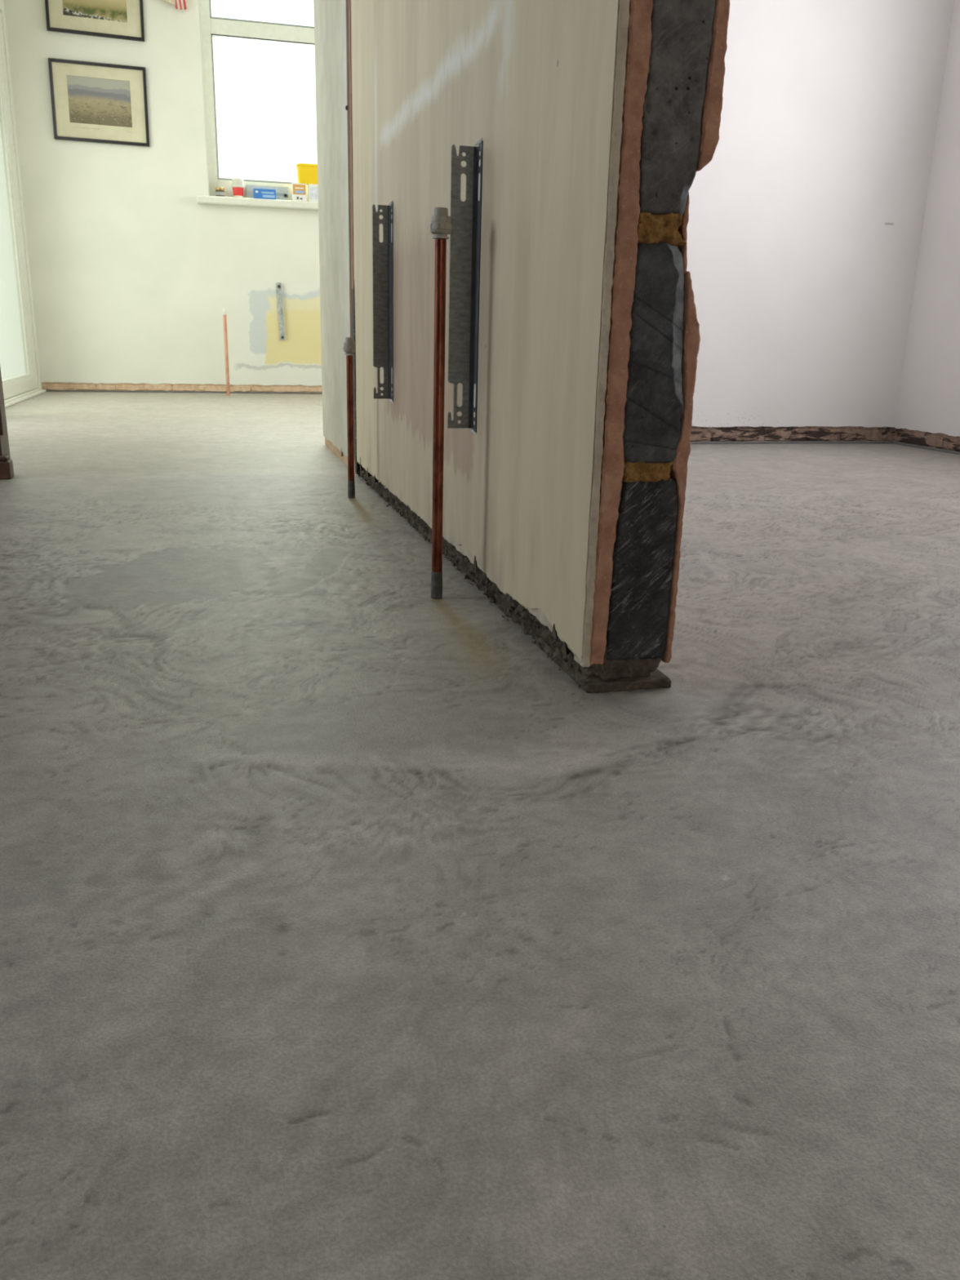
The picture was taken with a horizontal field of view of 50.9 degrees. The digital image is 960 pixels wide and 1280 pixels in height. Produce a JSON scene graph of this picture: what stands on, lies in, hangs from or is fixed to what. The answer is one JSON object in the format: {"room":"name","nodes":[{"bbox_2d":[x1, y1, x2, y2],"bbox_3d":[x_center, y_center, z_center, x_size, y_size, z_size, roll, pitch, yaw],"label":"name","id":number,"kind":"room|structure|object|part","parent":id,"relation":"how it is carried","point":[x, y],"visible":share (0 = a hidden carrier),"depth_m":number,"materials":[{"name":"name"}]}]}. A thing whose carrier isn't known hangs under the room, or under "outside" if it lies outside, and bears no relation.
{"room":"house under renovation","nodes":[
{"label":"house under renovation","id":0,"kind":"room"},
{"bbox_2d":[2,0,321,386],"bbox_3d":[-0.819,-2.934,6.643,4.180,2.550,0.250,-3,17,-14],"label":"wall","id":1,"kind":"structure","parent":0,"point":[133,278],"depth_m":6.31,"materials":[{"name":"beige paint"}]},
{"bbox_2d":[44,0,144,41],"bbox_3d":[-2.243,-3.701,5.870,0.538,0.330,0.021,-2,17,-15],"label":"framed picture","id":2,"kind":"object","parent":1,"relation":"attached to","point":[112,19],"visible":1,"depth_m":5.89},
{"bbox_2d":[62,0,127,22],"bbox_3d":[-2.243,-3.719,5.869,0.352,0.185,0.002,-2,17,-15],"label":"artwork","id":3,"kind":"object","parent":2,"relation":"attached to","point":[79,11],"depth_m":5.88},
{"bbox_2d":[48,57,149,146],"bbox_3d":[-2.267,-3.201,6.017,0.541,0.430,0.021,-2,17,-15],"label":"framed picture","id":4,"kind":"object","parent":1,"relation":"attached to","point":[94,102],"visible":1,"depth_m":6.02},
{"bbox_2d":[66,75,132,127],"bbox_3d":[-2.268,-3.211,6.019,0.352,0.252,0.002,-2,17,-15],"label":"artwork","id":5,"kind":"object","parent":4,"relation":"attached to","point":[92,100],"depth_m":6.02},
{"bbox_2d":[160,0,188,9],"bbox_3d":[-1.803,-3.815,5.931,0.163,0.190,0.027,-3,17,-14],"label":"striped cloth","id":6,"kind":"object","parent":1,"relation":"hanging from","point":[179,4],"visible":1,"depth_m":5.95,"materials":[{"name":"fabric"}]},
{"bbox_2d":[41,382,322,392],"bbox_3d":[-0.887,-1.707,6.878,3.920,0.062,0.020,-3,17,-14],"label":"baseboard","id":7,"kind":"structure","parent":1,"relation":"attached to","point":[46,385],"depth_m":6.59,"materials":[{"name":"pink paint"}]},
{"bbox_2d":[45,390,322,394],"bbox_3d":[-0.884,-1.679,6.875,3.920,0.011,0.014,-3,17,-14],"label":"trim","id":8,"kind":"structure","parent":1,"relation":"attached to","point":[114,391],"depth_m":6.59,"materials":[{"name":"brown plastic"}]},
{"bbox_2d":[196,0,318,210],"bbox_3d":[-1.121,-3.409,6.322,1.335,1.330,0.200,-3,17,-14],"label":"window","id":9,"kind":"structure","parent":1,"relation":"in","point":[210,27],"depth_m":6.25,"materials":[{"name":"white plastic"}]},
{"bbox_2d":[215,186,225,196],"bbox_3d":[-1.631,-2.807,6.327,0.059,0.056,0.059,-3,17,-14],"label":"jar","id":10,"kind":"object","parent":9,"relation":"on","point":[220,191],"visible":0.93,"depth_m":6.30,"materials":[{"name":"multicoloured glass"}]},
{"bbox_3d":[-1.630,-2.826,6.322,0.056,0.016,0.056,-3,17,-14],"label":"lid","id":11,"kind":"part","parent":10,"relation":"part of","materials":[{"name":"gold metal"}]},
{"bbox_3d":[-1.631,-2.799,6.330,0.058,0.040,0.058,-3,17,-14],"label":"glass","id":12,"kind":"part","parent":10,"relation":"part of","materials":[{"name":"clear glass"}]},
{"bbox_2d":[231,175,244,197],"bbox_3d":[-1.521,-2.849,6.344,0.080,0.131,0.080,-3,17,-14],"label":"bottle","id":13,"kind":"object","parent":9,"relation":"on","point":[237,183],"visible":0.86,"depth_m":6.32,"materials":[{"name":"plastic"}]},
{"bbox_3d":[-1.521,-2.877,6.336,0.080,0.071,0.080,-3,17,-14],"label":"lid","id":14,"kind":"part","parent":13,"relation":"part of","materials":[{"name":"white plastic"}]},
{"bbox_3d":[-1.129,-2.787,6.479,1.335,0.047,0.140,-3,17,-14],"label":"sill","id":15,"kind":"part","parent":9,"relation":"part of","materials":[{"name":"white plastic"}]},
{"bbox_2d":[253,188,275,199],"bbox_3d":[-1.360,-2.814,6.371,0.136,0.057,0.046,-3,17,-14],"label":"box","id":16,"kind":"object","parent":9,"relation":"on","point":[258,193],"visible":1,"depth_m":6.35,"materials":[{"name":"blue cardboard"}]},
{"bbox_2d":[245,184,288,199],"bbox_3d":[-1.357,-2.845,6.428,0.262,0.083,0.046,-3,17,-14],"label":"box","id":17,"kind":"object","parent":9,"relation":"on","point":[282,193],"visible":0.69,"depth_m":6.41,"materials":[{"name":"grey cardboard"}]},
{"bbox_2d":[291,182,306,200],"bbox_3d":[-1.156,-2.856,6.441,0.088,0.105,0.056,-3,17,-14],"label":"box","id":18,"kind":"object","parent":9,"relation":"on","point":[298,190],"visible":0.88,"depth_m":6.42,"materials":[{"name":"white cardboard"}]},
{"bbox_3d":[-1.149,-2.863,6.412,0.080,0.058,0.001,-3,17,-14],"label":"printed panel","id":19,"kind":"part","parent":18,"relation":"part of","materials":[{"name":"orange cardboard"}]},
{"bbox_2d":[307,183,318,201],"bbox_3d":[-1.045,-2.861,6.470,0.110,0.105,0.061,-3,17,-14],"label":"box","id":20,"kind":"object","parent":9,"relation":"on","point":[313,196],"visible":0.45,"depth_m":6.44,"materials":[{"name":"white cardboard"}]},
{"bbox_2d":[296,163,317,185],"bbox_3d":[-1.081,-2.966,6.428,0.176,0.117,0.068,-3,17,-14],"label":"tub","id":21,"kind":"object","parent":20,"relation":"on","point":[307,173],"visible":0.62,"depth_m":6.40,"materials":[{"name":"plastic"}]},
{"bbox_3d":[-1.037,-2.852,6.443,0.102,0.073,0.001,-3,17,-14],"label":"printed panel","id":22,"kind":"part","parent":20,"relation":"part of","materials":[{"name":"white cardboard"}]},
{"bbox_2d":[275,282,285,340],"bbox_3d":[-1.305,-2.150,6.603,0.048,0.359,0.022,-3,17,-14],"label":"bracket","id":23,"kind":"object","parent":1,"relation":"attached to","point":[278,285],"visible":1,"depth_m":6.61,"materials":[{"name":"metal"}]},
{"bbox_2d":[232,186,244,195],"bbox_3d":[-1.522,-2.818,6.353,0.072,0.068,0.072,-3,17,-14],"label":"label","id":24,"kind":"object","parent":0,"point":[237,191],"depth_m":6.33,"materials":[{"name":"red paper"}]},
{"bbox_2d":[478,173,480,200],"bbox_3d":[0.000,-0.676,1.504,0.003,0.039,0.010,-3,17,-14],"label":"bracket slot","id":25,"kind":"object","parent":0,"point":[479,174],"depth_m":1.50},
{"bbox_2d":[0,391,959,1279],"bbox_3d":[-0.540,-0.214,2.057,6.600,0.004,10.800,-3,17,-14],"label":"floor","id":26,"kind":"structure","parent":0,"point":[345,934],"depth_m":0.78,"materials":[{"name":"grey concrete"}]},
{"bbox_2d":[222,308,230,395],"bbox_3d":[-1.598,-1.812,6.359,0.028,0.529,0.028,-3,17,-14],"label":"copper pipe","id":27,"kind":"object","parent":26,"relation":"on","point":[224,310],"visible":1,"depth_m":6.35,"materials":[{"name":"orange metal"}]},
{"bbox_2d":[342,337,355,497],"bbox_3d":[-0.322,-0.549,2.506,0.032,0.390,0.032,-3,17,-14],"label":"copper pipe","id":28,"kind":"object","parent":26,"relation":"on","point":[349,348],"visible":1,"depth_m":2.50,"materials":[{"name":"brown metal"}]},
{"bbox_2d":[430,207,451,599],"bbox_3d":[-0.062,-0.343,1.523,0.032,0.574,0.032,-3,17,-14],"label":"copper pipe","id":29,"kind":"object","parent":26,"relation":"on","point":[440,225],"visible":1,"depth_m":1.51,"materials":[{"name":"brown metal"}]},
{"bbox_2d":[313,0,729,693],"bbox_3d":[-0.148,-1.558,2.128,0.130,2.552,2.803,-3,17,-14],"label":"wall partition","id":30,"kind":"structure","parent":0,"point":[596,121],"depth_m":1.27,"materials":[{"name":"beige paint"}]},
{"bbox_2d":[372,200,393,403],"bbox_3d":[-0.216,-0.748,2.249,0.043,0.429,0.027,-3,17,-14],"label":"bracket","id":31,"kind":"object","parent":30,"relation":"attached to","point":[382,252],"visible":1,"depth_m":2.25,"materials":[{"name":"metal"}]},
{"bbox_2d":[447,137,483,435],"bbox_3d":[-0.024,-0.533,1.546,0.043,0.429,0.027,-3,17,-14],"label":"bracket","id":32,"kind":"object","parent":30,"relation":"attached to","point":[466,215],"visible":1,"depth_m":1.55,"materials":[{"name":"metal"}]},
{"bbox_3d":[-0.031,-0.537,1.557,0.035,0.413,0.002,-3,17,-14],"label":"hook plate","id":33,"kind":"part","parent":32,"relation":"part of","materials":[{"name":"metal"}]},
{"bbox_2d":[473,383,475,407],"bbox_3d":[-0.007,-0.386,1.592,0.003,0.037,0.010,-3,17,-14],"label":"bracket slot","id":34,"kind":"object","parent":32,"relation":"on","point":[474,384],"depth_m":1.59,"materials":[{"name":"grey metal"}]},
{"bbox_2d":[686,0,954,427],"bbox_3d":[0.698,-2.030,3.762,2.370,2.550,0.120,-3,17,-14],"label":"wall","id":35,"kind":"structure","parent":0,"point":[804,228],"depth_m":3.97,"materials":[{"name":"white paint"}]},
{"bbox_2d":[690,440,892,444],"bbox_3d":[0.672,-0.793,4.061,2.280,0.010,0.022,-3,17,-14],"label":"trim","id":36,"kind":"structure","parent":35,"relation":"attached to","point":[771,442],"depth_m":4.22,"materials":[{"name":"grey plastic"}]},
{"bbox_2d":[690,426,893,441],"bbox_3d":[0.663,-0.832,4.068,2.330,0.078,0.018,-3,17,-14],"label":"baseboard","id":37,"kind":"structure","parent":35,"relation":"attached to","point":[742,433],"depth_m":4.22,"materials":[{"name":"paint"}]},
{"bbox_2d":[894,0,959,436],"bbox_3d":[2.392,-1.560,2.337,0.250,2.550,10.600,-3,17,-14],"label":"wall","id":38,"kind":"structure","parent":0,"point":[929,402],"depth_m":4.02,"materials":[{"name":"white paint"}]},
{"bbox_2d":[891,441,959,454],"bbox_3d":[1.981,-0.621,3.595,0.024,0.010,1.600,-3,17,-14],"label":"trim","id":39,"kind":"structure","parent":38,"relation":"attached to","point":[892,442],"depth_m":4.13,"materials":[{"name":"grey plastic"}]},
{"bbox_2d":[893,427,959,451],"bbox_3d":[1.995,-0.658,3.603,0.021,0.076,1.630,-3,17,-14],"label":"baseboard","id":40,"kind":"structure","parent":38,"relation":"attached to","point":[941,441],"depth_m":4.14,"materials":[{"name":"paint"}]},
{"bbox_3d":[-2.282,-2.232,4.193,0.060,2.550,3.940,-3,17,-14],"label":"wall","id":41,"kind":"structure","parent":0,"visible":0},
{"bbox_2d":[0,0,45,407],"bbox_3d":[-2.429,-2.210,4.782,0.125,2.160,2.730,-3,17,-14],"label":"door","id":42,"kind":"structure","parent":41,"relation":"in","point":[19,388],"depth_m":5.85,"materials":[{"name":"white plastic"}]},
{"bbox_3d":[-2.523,-1.615,2.122,2.340,2.550,0.120,-3,17,-14],"label":"wall","id":43,"kind":"structure","parent":0,"visible":0},
{"bbox_2d":[0,366,13,479],"bbox_3d":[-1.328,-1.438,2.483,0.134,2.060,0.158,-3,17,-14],"label":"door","id":44,"kind":"structure","parent":43,"relation":"in","point":[6,471],"depth_m":2.74,"materials":[{"name":"brown wood"}]},
{"bbox_3d":[-1.317,-1.478,2.415,0.124,1.945,0.026,-3,17,-14],"label":"architrave","id":45,"kind":"part","parent":44,"relation":"part of","materials":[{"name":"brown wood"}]}
]}

